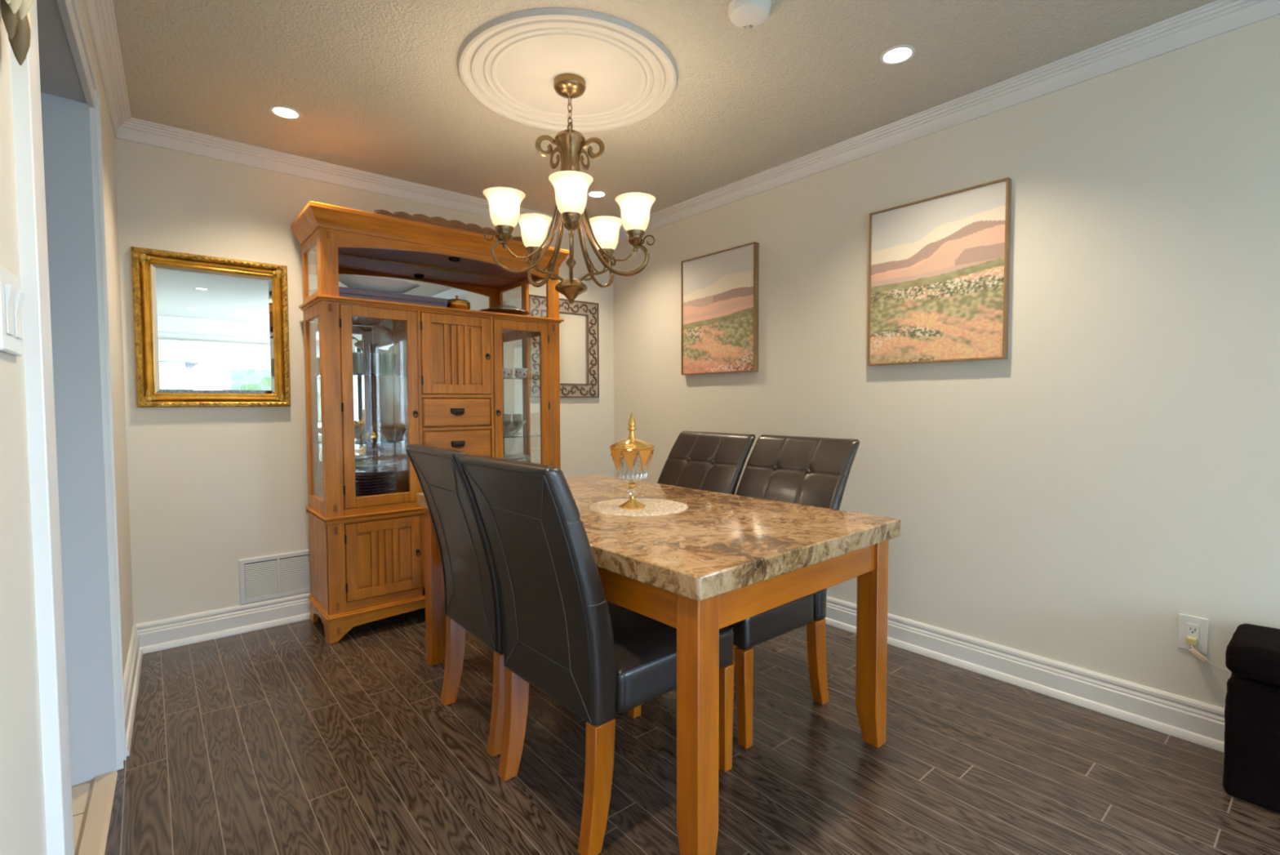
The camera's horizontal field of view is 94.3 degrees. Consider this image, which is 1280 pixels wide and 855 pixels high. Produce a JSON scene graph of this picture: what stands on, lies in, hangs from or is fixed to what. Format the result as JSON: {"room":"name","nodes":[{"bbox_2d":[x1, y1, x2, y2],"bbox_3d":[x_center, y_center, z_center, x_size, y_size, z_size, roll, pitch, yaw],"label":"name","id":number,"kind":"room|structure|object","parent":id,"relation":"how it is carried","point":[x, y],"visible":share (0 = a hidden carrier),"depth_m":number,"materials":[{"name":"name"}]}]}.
{"room":"dining room","nodes":[
{"label":"dining room","id":0,"kind":"room"},
{"bbox_2d":[0,0,133,854],"bbox_3d":[0.048,-0.015,-0.475,0.140,2.487,7.980,-2,3,-38],"label":"wall","id":1,"kind":"structure","parent":0,"point":[23,831],"depth_m":0.87,"materials":[{"name":"paint"}]},
{"bbox_2d":[0,264,24,355],"bbox_3d":[-0.878,-0.160,0.830,0.014,0.114,0.126,-2,3,-38],"label":"light switch","id":2,"kind":"object","parent":1,"relation":"attached to","point":[11,299],"visible":1,"depth_m":0.81,"materials":[{"name":"white plastic"}]},
{"bbox_2d":[0,0,33,65],"bbox_3d":[-0.880,-0.669,0.837,0.038,0.300,0.147,-2,3,-38],"label":"dried flower hanging","id":3,"kind":"object","parent":1,"relation":"attached to","point":[15,14],"visible":1,"depth_m":0.84,"materials":[{"name":"beige plant"}]},
{"bbox_2d":[9,0,126,854],"bbox_3d":[-1.327,0.028,1.419,0.026,2.150,1.224,-2,3,-38],"label":"trim","id":4,"kind":"structure","parent":1,"relation":"attached to","point":[25,77],"depth_m":0.96,"materials":[{"name":"white wood"}]},
{"bbox_2d":[36,0,116,786],"bbox_3d":[-1.396,0.065,1.378,0.148,2.080,1.055,-2,3,-38],"label":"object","id":5,"kind":"structure","parent":1,"relation":"attached to","point":[65,112],"depth_m":1.79,"materials":[{"name":"paint"}]},
{"bbox_2d":[82,0,131,137],"bbox_3d":[0.085,-1.220,-0.414,0.062,0.085,7.858,-2,3,-38],"label":"trim","id":6,"kind":"structure","parent":1,"relation":"attached to","point":[100,15],"depth_m":2.12,"materials":[{"name":"white wood"}]},
{"bbox_2d":[123,624,142,755],"bbox_3d":[-2.018,0.999,2.356,0.030,0.137,1.043,-2,3,-38],"label":"baseboard","id":7,"kind":"structure","parent":1,"relation":"attached to","point":[134,661],"depth_m":2.30,"materials":[{"name":"white paint"}]},
{"bbox_2d":[114,137,613,624],"bbox_3d":[-1.885,-0.162,3.177,4.589,2.487,0.120,-2,3,-40],"label":"wall","id":8,"kind":"structure","parent":0,"point":[211,489],"depth_m":2.96,"materials":[{"name":"paint"}]},
{"bbox_2d":[130,246,290,407],"bbox_3d":[-2.073,-0.466,2.905,0.616,0.730,0.038,-2,3,-40],"label":"gilt mirror","id":9,"kind":"object","parent":8,"relation":"attached to","point":[215,331],"visible":1,"depth_m":2.89,"materials":[{"name":"gold metal"}]},
{"bbox_2d":[150,263,275,393],"bbox_3d":[-2.080,-0.466,2.914,0.488,0.602,0.009,-2,3,-40],"label":"mirror glass","id":10,"kind":"object","parent":9,"relation":"attached to","point":[212,327],"depth_m":2.90,"materials":[{"name":"silver metal"}]},
{"bbox_2d":[134,591,319,653],"bbox_3d":[-1.263,0.942,3.641,2.804,0.137,0.030,-2,3,-40],"label":"baseboard","id":11,"kind":"structure","parent":8,"relation":"attached to","point":[176,631],"depth_m":2.96,"materials":[{"name":"white wood"}]},
{"bbox_2d":[238,549,311,604],"bbox_3d":[-1.899,0.780,3.119,0.345,0.230,0.008,-2,3,-40],"label":"air vent","id":12,"kind":"object","parent":8,"relation":"in","point":[262,578],"visible":0.84,"depth_m":3.10,"materials":[{"name":"white metal"}]},
{"bbox_2d":[115,117,593,239],"bbox_3d":[-1.260,-1.381,3.531,2.804,0.085,0.062,-2,3,-40],"label":"trim","id":13,"kind":"structure","parent":8,"relation":"attached to","point":[135,130],"depth_m":3.09,"materials":[{"name":"white paint"}]},
{"bbox_2d":[528,294,599,397],"bbox_3d":[-0.528,-0.558,4.197,0.576,0.693,0.024,-2,3,-40],"label":"mirror","id":14,"kind":"object","parent":8,"relation":"attached to","point":[579,332],"visible":0.78,"depth_m":4.25,"materials":[{"name":"beige mirror"}]},
{"bbox_2d":[542,311,586,383],"bbox_3d":[-0.533,-0.558,4.203,0.384,0.501,0.004,-2,3,-40],"label":"mirror glass","id":15,"kind":"object","parent":14,"relation":"attached to","point":[573,331],"depth_m":4.25,"materials":[{"name":"beige mirror"}]},
{"bbox_2d":[112,0,1217,222],"bbox_3d":[0.661,-1.324,0.062,4.589,0.080,8.152,-2,3,-40],"label":"ceiling","id":16,"kind":"structure","parent":0,"point":[376,86],"depth_m":2.31,"materials":[{"name":"white paint"}]},
{"bbox_2d":[269,105,301,119],"bbox_3d":[-1.556,-1.381,2.605,0.122,0.006,0.122,-2,3,-40],"label":"recessed light","id":17,"kind":"object","parent":16,"relation":"in","point":[284,112],"visible":1,"depth_m":2.60,"materials":[{"name":"white glass"}]},
{"bbox_2d":[457,8,678,132],"bbox_3d":[-0.277,-1.366,2.349,0.856,0.020,0.856,-2,3,-40],"label":"ceiling medallion","id":18,"kind":"object","parent":16,"relation":"attached to","point":[510,64],"visible":0.88,"depth_m":2.26,"materials":[{"name":"white paint"}]},
{"bbox_2d":[482,73,655,304],"bbox_3d":[-0.295,-0.937,2.391,0.663,0.872,0.647,-2,3,-40],"label":"chandelier","id":19,"kind":"object","parent":18,"relation":"hanging from","point":[571,185],"visible":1,"depth_m":2.33,"materials":[{"name":"brown metal"}]},
{"bbox_2d":[586,190,606,197],"bbox_3d":[-0.265,-1.428,3.635,0.122,0.006,0.122,-2,3,-40],"label":"recessed light","id":20,"kind":"object","parent":16,"relation":"in","point":[593,193],"visible":0.99,"depth_m":3.63,"materials":[{"name":"white glass"}]},
{"bbox_2d":[728,0,771,28],"bbox_3d":[0.354,-1.342,1.921,0.140,0.036,0.140,-2,3,-40],"label":"smoke detector","id":21,"kind":"object","parent":16,"relation":"attached to","point":[743,14],"visible":1,"depth_m":1.90,"materials":[{"name":"white plastic"}]},
{"bbox_2d":[880,44,915,65],"bbox_3d":[0.949,-1.371,2.187,0.122,0.006,0.122,-2,3,-40],"label":"recessed light","id":22,"kind":"object","parent":16,"relation":"in","point":[896,55],"visible":1,"depth_m":2.18,"materials":[{"name":"white glass"}]},
{"bbox_2d":[71,607,1279,854],"bbox_3d":[0.669,1.181,0.167,4.589,0.060,8.152,-2,3,-40],"label":"floor","id":23,"kind":"structure","parent":0,"point":[282,739],"depth_m":1.88,"materials":[{"name":"laminate"}]},
{"bbox_2d":[74,770,117,854],"bbox_3d":[-1.358,1.099,1.450,0.061,0.009,1.016,-2,3,-38],"label":"trim","id":24,"kind":"structure","parent":23,"relation":"on","point":[93,833],"depth_m":1.66,"materials":[{"name":"beige wood"}]},
{"bbox_2d":[290,200,568,644],"bbox_3d":[-1.115,-0.046,3.380,1.407,2.133,0.468,-2,3,-40],"label":"china cabinet","id":25,"kind":"object","parent":23,"relation":"on","point":[447,386],"visible":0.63,"depth_m":3.14,"materials":[{"name":"brown wood"}]},
{"bbox_2d":[312,373,406,378],"bbox_3d":[-1.457,-0.270,3.122,0.421,0.008,0.368,-2,3,-40],"label":"glass shelf","id":26,"kind":"object","parent":25,"relation":"attached to","point":[315,375],"depth_m":3.13,"materials":[{"name":"clear glass"}]},
{"bbox_2d":[313,437,408,444],"bbox_3d":[-1.456,0.073,3.137,0.421,0.008,0.368,-2,3,-40],"label":"glass shelf","id":27,"kind":"object","parent":25,"relation":"attached to","point":[317,441],"depth_m":3.13,"materials":[{"name":"clear glass"}]},
{"bbox_2d":[363,353,377,373],"bbox_3d":[-1.424,-0.331,3.135,0.066,0.112,0.066,-2,3,-40],"label":"tumbler","id":28,"kind":"object","parent":25,"relation":"on","point":[363,353],"visible":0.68,"depth_m":3.14,"materials":[{"name":"clear glass"}]},
{"bbox_2d":[364,427,379,441],"bbox_3d":[-1.371,0.036,3.038,0.068,0.072,0.068,-2,3,-40],"label":"brass pot","id":29,"kind":"object","parent":25,"relation":"on","point":[371,435],"visible":1,"depth_m":3.02,"materials":[{"name":"gold metal"}]},
{"bbox_2d":[366,351,381,373],"bbox_3d":[-1.368,-0.328,3.052,0.066,0.112,0.066,-2,3,-40],"label":"tumbler","id":30,"kind":"object","parent":25,"relation":"on","point":[368,352],"visible":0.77,"depth_m":3.06,"materials":[{"name":"clear glass"}]},
{"bbox_2d":[373,420,382,439],"bbox_3d":[-1.404,0.014,3.178,0.045,0.104,0.039,-2,3,-40],"label":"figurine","id":31,"kind":"object","parent":25,"relation":"on","point":[380,421],"visible":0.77,"depth_m":3.18,"materials":[{"name":"gold metal"}]},
{"bbox_2d":[338,286,447,306],"bbox_3d":[-1.334,-0.665,3.119,0.576,0.056,0.216,-2,3,-40],"label":"gift box","id":32,"kind":"object","parent":25,"relation":"on","point":[343,291],"visible":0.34,"depth_m":3.03,"materials":[{"name":"blue"}]},
{"bbox_2d":[338,274,419,293],"bbox_3d":[-1.369,-0.728,3.087,0.445,0.071,0.196,-2,3,-40],"label":"serving dish","id":33,"kind":"object","parent":32,"relation":"on","point":[351,281],"visible":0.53,"depth_m":3.02,"materials":[{"name":"white ceramic"}]},
{"bbox_2d":[338,293,446,306],"bbox_3d":[-1.334,-0.650,3.119,0.570,0.026,0.210,-2,3,-40],"label":"shelf","id":34,"kind":"object","parent":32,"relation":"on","point":[376,296],"depth_m":3.05,"materials":[{"name":"wood"}]},
{"bbox_2d":[378,427,407,439],"bbox_3d":[-1.310,0.037,3.153,0.143,0.061,0.143,-2,3,-40],"label":"crystal bowl","id":35,"kind":"object","parent":25,"relation":"on","point":[405,428],"visible":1,"depth_m":3.15,"materials":[{"name":"clear glass"}]},
{"bbox_2d":[448,257,461,262],"bbox_3d":[-1.038,-0.940,3.322,0.068,0.012,0.068,-2,3,-40],"label":"puck light","id":36,"kind":"object","parent":25,"relation":"on","point":[451,259],"depth_m":3.31,"materials":[{"name":"brown metal"}]},
{"bbox_2d":[446,294,470,309],"bbox_3d":[-1.028,-0.695,3.333,0.148,0.096,0.148,-2,3,-40],"label":"brass bowl","id":37,"kind":"object","parent":25,"relation":"on","point":[456,303],"visible":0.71,"depth_m":3.27,"materials":[{"name":"gold metal"}]},
{"bbox_2d":[480,302,530,315],"bbox_3d":[-0.812,-0.706,3.553,0.308,0.099,0.308,-2,3,-40],"label":"platter","id":38,"kind":"object","parent":25,"relation":"on","point":[512,311],"visible":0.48,"depth_m":3.45,"materials":[{"name":"brown wood"}]},
{"bbox_2d":[480,307,530,315],"bbox_3d":[-0.811,-0.674,3.554,0.308,0.034,0.308,-2,3,-40],"label":"tray","id":39,"kind":"object","parent":38,"relation":"on","point":[512,311],"depth_m":3.44,"materials":[{"name":"brown wood"}]},
{"bbox_2d":[502,367,513,377],"bbox_3d":[-0.811,-0.327,3.585,0.086,0.062,0.097,0,2,-1],"label":"cup","id":40,"kind":"object","parent":25,"relation":"on","point":[507,372],"visible":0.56,"depth_m":3.55,"materials":[{"name":"white ceramic"}]},
{"bbox_2d":[503,420,526,435],"bbox_3d":[-0.803,0.004,3.575,0.235,0.088,0.232,-2,3,-40],"label":"salad bowl","id":41,"kind":"object","parent":25,"relation":"on","point":[522,423],"visible":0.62,"depth_m":3.56,"materials":[{"name":"clear glass"}]},
{"bbox_2d":[514,368,528,377],"bbox_3d":[-0.724,-0.329,3.618,0.086,0.062,0.097,0,2,-1],"label":"cup","id":42,"kind":"object","parent":25,"relation":"on","point":[519,372],"visible":0.94,"depth_m":3.58,"materials":[{"name":"white ceramic"}]},
{"bbox_2d":[502,377,539,382],"bbox_3d":[-0.806,-0.295,3.663,0.412,0.008,0.368,-2,3,-40],"label":"glass shelf","id":43,"kind":"object","parent":25,"relation":"attached to","point":[504,379],"depth_m":3.63,"materials":[{"name":"clear glass"}]},
{"bbox_2d":[503,431,540,437],"bbox_3d":[-0.805,0.048,3.678,0.412,0.008,0.368,-2,3,-40],"label":"glass shelf","id":44,"kind":"object","parent":25,"relation":"attached to","point":[522,433],"depth_m":3.65,"materials":[{"name":"clear glass"}]},
{"bbox_3d":[-1.419,0.395,3.129,0.260,0.018,0.260,-2,3,-40],"label":"dinner plate","id":45,"kind":"object","parent":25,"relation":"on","visible":0},
{"bbox_3d":[-1.419,0.380,3.129,0.260,0.018,0.260,-2,3,-40],"label":"dinner plate","id":46,"kind":"object","parent":45,"relation":"on","visible":0},
{"bbox_3d":[-1.419,0.365,3.128,0.260,0.018,0.260,-2,3,-40],"label":"dinner plate","id":47,"kind":"object","parent":46,"relation":"on","visible":0},
{"bbox_2d":[355,489,397,496],"bbox_3d":[-1.419,0.350,3.128,0.260,0.018,0.260,-2,3,-40],"label":"dinner plate","id":48,"kind":"object","parent":47,"relation":"on","point":[393,491],"visible":0.31,"depth_m":3.13,"materials":[{"name":"black ceramic"}]},
{"bbox_2d":[355,486,397,494],"bbox_3d":[-1.419,0.335,3.127,0.260,0.018,0.260,-2,3,-40],"label":"dinner plate","id":49,"kind":"object","parent":48,"relation":"on","point":[394,487],"visible":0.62,"depth_m":3.10,"materials":[{"name":"black ceramic"}]},
{"bbox_2d":[355,484,397,491],"bbox_3d":[-1.419,0.320,3.126,0.260,0.018,0.260,-2,3,-40],"label":"dinner plate","id":50,"kind":"object","parent":49,"relation":"on","point":[393,485],"visible":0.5,"depth_m":3.10,"materials":[{"name":"black ceramic"}]},
{"bbox_2d":[355,480,397,488],"bbox_3d":[-1.419,0.305,3.126,0.260,0.018,0.260,-2,3,-40],"label":"dinner plate","id":51,"kind":"object","parent":50,"relation":"on","point":[394,482],"visible":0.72,"depth_m":3.09,"materials":[{"name":"black ceramic"}]},
{"bbox_2d":[355,478,397,485],"bbox_3d":[-1.419,0.290,3.125,0.260,0.018,0.260,-2,3,-40],"label":"dinner plate","id":52,"kind":"object","parent":51,"relation":"on","point":[393,479],"visible":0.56,"depth_m":3.09,"materials":[{"name":"black ceramic"}]},
{"bbox_2d":[355,475,396,483],"bbox_3d":[-1.419,0.275,3.124,0.260,0.018,0.260,-2,3,-40],"label":"dinner plate","id":53,"kind":"object","parent":52,"relation":"on","point":[391,477],"visible":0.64,"depth_m":3.08,"materials":[{"name":"black ceramic"}]},
{"bbox_2d":[355,472,396,479],"bbox_3d":[-1.419,0.260,3.124,0.260,0.018,0.260,-2,3,-40],"label":"dinner plate","id":54,"kind":"object","parent":53,"relation":"on","point":[393,473],"visible":0.52,"depth_m":3.09,"materials":[{"name":"black ceramic"}]},
{"bbox_2d":[355,470,396,477],"bbox_3d":[-1.419,0.245,3.123,0.260,0.018,0.260,-2,3,-40],"label":"dinner plate","id":55,"kind":"object","parent":54,"relation":"on","point":[391,471],"visible":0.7,"depth_m":3.08,"materials":[{"name":"black ceramic"}]},
{"bbox_2d":[355,466,396,474],"bbox_3d":[-1.419,0.230,3.123,0.260,0.018,0.260,-2,3,-40],"label":"dinner plate","id":56,"kind":"object","parent":55,"relation":"on","point":[385,468],"visible":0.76,"depth_m":3.13,"materials":[{"name":"white ceramic"}]},
{"bbox_2d":[355,460,398,470],"bbox_3d":[-1.419,0.203,3.121,0.278,0.034,0.273,-2,3,-40],"label":"platter","id":57,"kind":"object","parent":56,"relation":"on","point":[366,464],"visible":0.88,"depth_m":3.15,"materials":[{"name":"white ceramic"}]},
{"bbox_3d":[-0.793,0.371,3.650,0.248,0.017,0.248,-2,3,-40],"label":"plate","id":58,"kind":"object","parent":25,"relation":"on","visible":0},
{"bbox_3d":[-0.793,0.354,3.649,0.248,0.017,0.248,-2,3,-40],"label":"plate","id":59,"kind":"object","parent":58,"relation":"on","visible":0},
{"bbox_3d":[-0.793,0.337,3.648,0.248,0.017,0.248,-2,3,-40],"label":"plate","id":60,"kind":"object","parent":59,"relation":"on","visible":0},
{"bbox_3d":[-0.793,0.321,3.648,0.248,0.017,0.248,-2,3,-40],"label":"plate","id":61,"kind":"object","parent":60,"relation":"on","visible":0},
{"bbox_3d":[-0.793,0.304,3.647,0.248,0.017,0.248,-2,3,-40],"label":"plate","id":62,"kind":"object","parent":61,"relation":"on","visible":0},
{"bbox_3d":[-0.793,0.287,3.646,0.248,0.017,0.248,-2,3,-40],"label":"plate","id":63,"kind":"object","parent":62,"relation":"on","visible":0},
{"bbox_3d":[-0.793,0.270,3.645,0.248,0.017,0.248,-2,3,-40],"label":"plate","id":64,"kind":"object","parent":63,"relation":"on","visible":0},
{"bbox_3d":[-0.793,0.253,3.645,0.248,0.017,0.248,-2,3,-40],"label":"plate","id":65,"kind":"object","parent":64,"relation":"on","visible":0},
{"bbox_3d":[-0.793,0.236,3.644,0.248,0.017,0.248,-2,3,-40],"label":"plate","id":66,"kind":"object","parent":65,"relation":"on","visible":0},
{"bbox_3d":[-0.793,0.219,3.643,0.248,0.017,0.248,-2,3,-40],"label":"plate","id":67,"kind":"object","parent":66,"relation":"on","visible":0},
{"bbox_2d":[513,457,531,461],"bbox_3d":[-0.793,0.202,3.643,0.248,0.017,0.248,-2,3,-40],"label":"plate","id":68,"kind":"object","parent":67,"relation":"on","point":[526,458],"visible":0.26,"depth_m":3.68,"materials":[{"name":"white ceramic"}]},
{"bbox_2d":[503,454,531,459],"bbox_3d":[-0.793,0.185,3.642,0.248,0.017,0.248,-2,3,-40],"label":"plate","id":69,"kind":"object","parent":68,"relation":"on","point":[505,456],"visible":0.67,"depth_m":3.69,"materials":[{"name":"white ceramic"}]},
{"bbox_2d":[405,444,505,756],"bbox_3d":[-0.450,0.562,2.248,0.697,1.008,0.481,-2,3,-39],"label":"dining chair","id":70,"kind":"object","parent":23,"relation":"on","point":[473,605],"visible":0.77,"depth_m":2.04,"materials":[{"name":"leather"}]},
{"bbox_2d":[458,454,733,854],"bbox_3d":[-0.116,0.580,1.809,0.697,1.008,0.481,-2,3,-42],"label":"dining chair","id":71,"kind":"object","parent":23,"relation":"on","point":[597,657],"visible":0.98,"depth_m":1.59,"materials":[{"name":"leather"}]},
{"bbox_2d":[416,474,901,854],"bbox_3d":[-0.053,0.681,2.350,1.008,0.760,1.720,-2,3,-41],"label":"dining table","id":72,"kind":"object","parent":23,"relation":"on","point":[713,564],"visible":0.79,"depth_m":1.67,"materials":[{"name":"brown stone"}]},
{"bbox_2d":[588,497,688,515],"bbox_3d":[-0.007,0.302,2.271,0.376,0.003,0.376,-2,3,-40],"label":"lace doily","id":73,"kind":"object","parent":72,"relation":"on","point":[654,507],"visible":0.73,"depth_m":2.22,"materials":[{"name":"beige fabric"}]},
{"bbox_2d":[608,413,654,509],"bbox_3d":[-0.030,0.122,2.240,0.172,0.358,0.172,-2,3,-40],"label":"candy jar","id":74,"kind":"object","parent":73,"relation":"on","point":[630,447],"visible":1,"depth_m":2.20,"materials":[{"name":"gold metal"}]},
{"bbox_2d":[613,457,649,482],"bbox_3d":[-0.030,0.143,2.241,0.162,0.128,0.162,-2,3,-40],"label":"bowl","id":75,"kind":"object","parent":74,"relation":"on","point":[618,461],"depth_m":2.19,"materials":[{"name":"clear glass"}]},
{"bbox_2d":[657,431,755,494],"bbox_3d":[0.113,0.539,2.755,0.709,1.008,0.509,-2,3,-39],"label":"dining chair","id":76,"kind":"object","parent":23,"relation":"on","point":[711,461],"visible":0.38,"depth_m":2.84,"materials":[{"name":"leather"}]},
{"bbox_2d":[729,434,859,748],"bbox_3d":[0.458,0.555,2.371,0.709,1.008,0.509,-2,3,-40],"label":"dining chair","id":77,"kind":"object","parent":23,"relation":"on","point":[812,471],"visible":0.41,"depth_m":2.32,"materials":[{"name":"leather"}]},
{"bbox_2d":[1222,623,1279,813],"bbox_3d":[1.936,0.852,1.681,0.297,0.463,0.386,-2,3,-40],"label":"ottoman","id":78,"kind":"object","parent":23,"relation":"on","point":[1251,762],"visible":1,"depth_m":1.69,"materials":[{"name":"black leather"}]},
{"bbox_2d":[613,14,1279,707],"bbox_3d":[2.398,-0.104,1.479,0.120,2.487,7.972,-2,3,-40],"label":"wall","id":79,"kind":"structure","parent":0,"point":[1114,476],"depth_m":2.28,"materials":[{"name":"paint"}]},
{"bbox_2d":[680,241,759,374],"bbox_3d":[0.476,-0.700,3.638,0.038,0.733,0.605,-2,3,-40],"label":"landscape painting","id":80,"kind":"object","parent":79,"relation":"attached to","point":[720,290],"visible":1,"depth_m":3.60,"materials":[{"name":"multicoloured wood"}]},
{"bbox_2d":[867,177,1011,365],"bbox_3d":[1.306,-0.654,2.642,0.038,0.725,0.595,-2,3,-40],"label":"landscape painting","id":81,"kind":"object","parent":79,"relation":"attached to","point":[939,266],"visible":1,"depth_m":2.60,"materials":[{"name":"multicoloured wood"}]},
{"bbox_2d":[617,0,1279,241],"bbox_3d":[2.286,-1.303,1.416,0.062,0.085,7.852,-2,3,-40],"label":"trim","id":82,"kind":"structure","parent":79,"relation":"attached to","point":[1219,17],"depth_m":2.38,"materials":[{"name":"white wood"}]},
{"bbox_2d":[825,595,1224,751],"bbox_3d":[2.305,1.020,1.524,0.030,0.137,7.852,-2,3,-40],"label":"baseboard","id":83,"kind":"structure","parent":79,"relation":"attached to","point":[1189,719],"depth_m":2.32,"materials":[{"name":"white wood"}]},
{"bbox_2d":[1177,613,1208,653],"bbox_3d":[1.888,0.704,2.026,0.010,0.120,0.074,-2,3,-40],"label":"wall outlet","id":84,"kind":"object","parent":79,"relation":"attached to","point":[1197,627],"visible":0.99,"depth_m":2.02,"materials":[{"name":"white plastic"}]},
{"bbox_2d":[1186,622,1199,644],"bbox_3d":[1.886,0.704,2.025,0.003,0.068,0.033,-2,3,-40],"label":"receptacle","id":85,"kind":"object","parent":84,"relation":"attached to","point":[1193,629],"depth_m":2.02,"materials":[{"name":"white plastic"}]},
{"bbox_2d":[1186,635,1231,672],"bbox_3d":[1.952,0.789,1.922,0.030,0.142,0.274,-2,3,-40],"label":"power cord","id":86,"kind":"object","parent":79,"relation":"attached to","point":[1192,641],"visible":0.83,"depth_m":2.00,"materials":[{"name":"beige plastic"}]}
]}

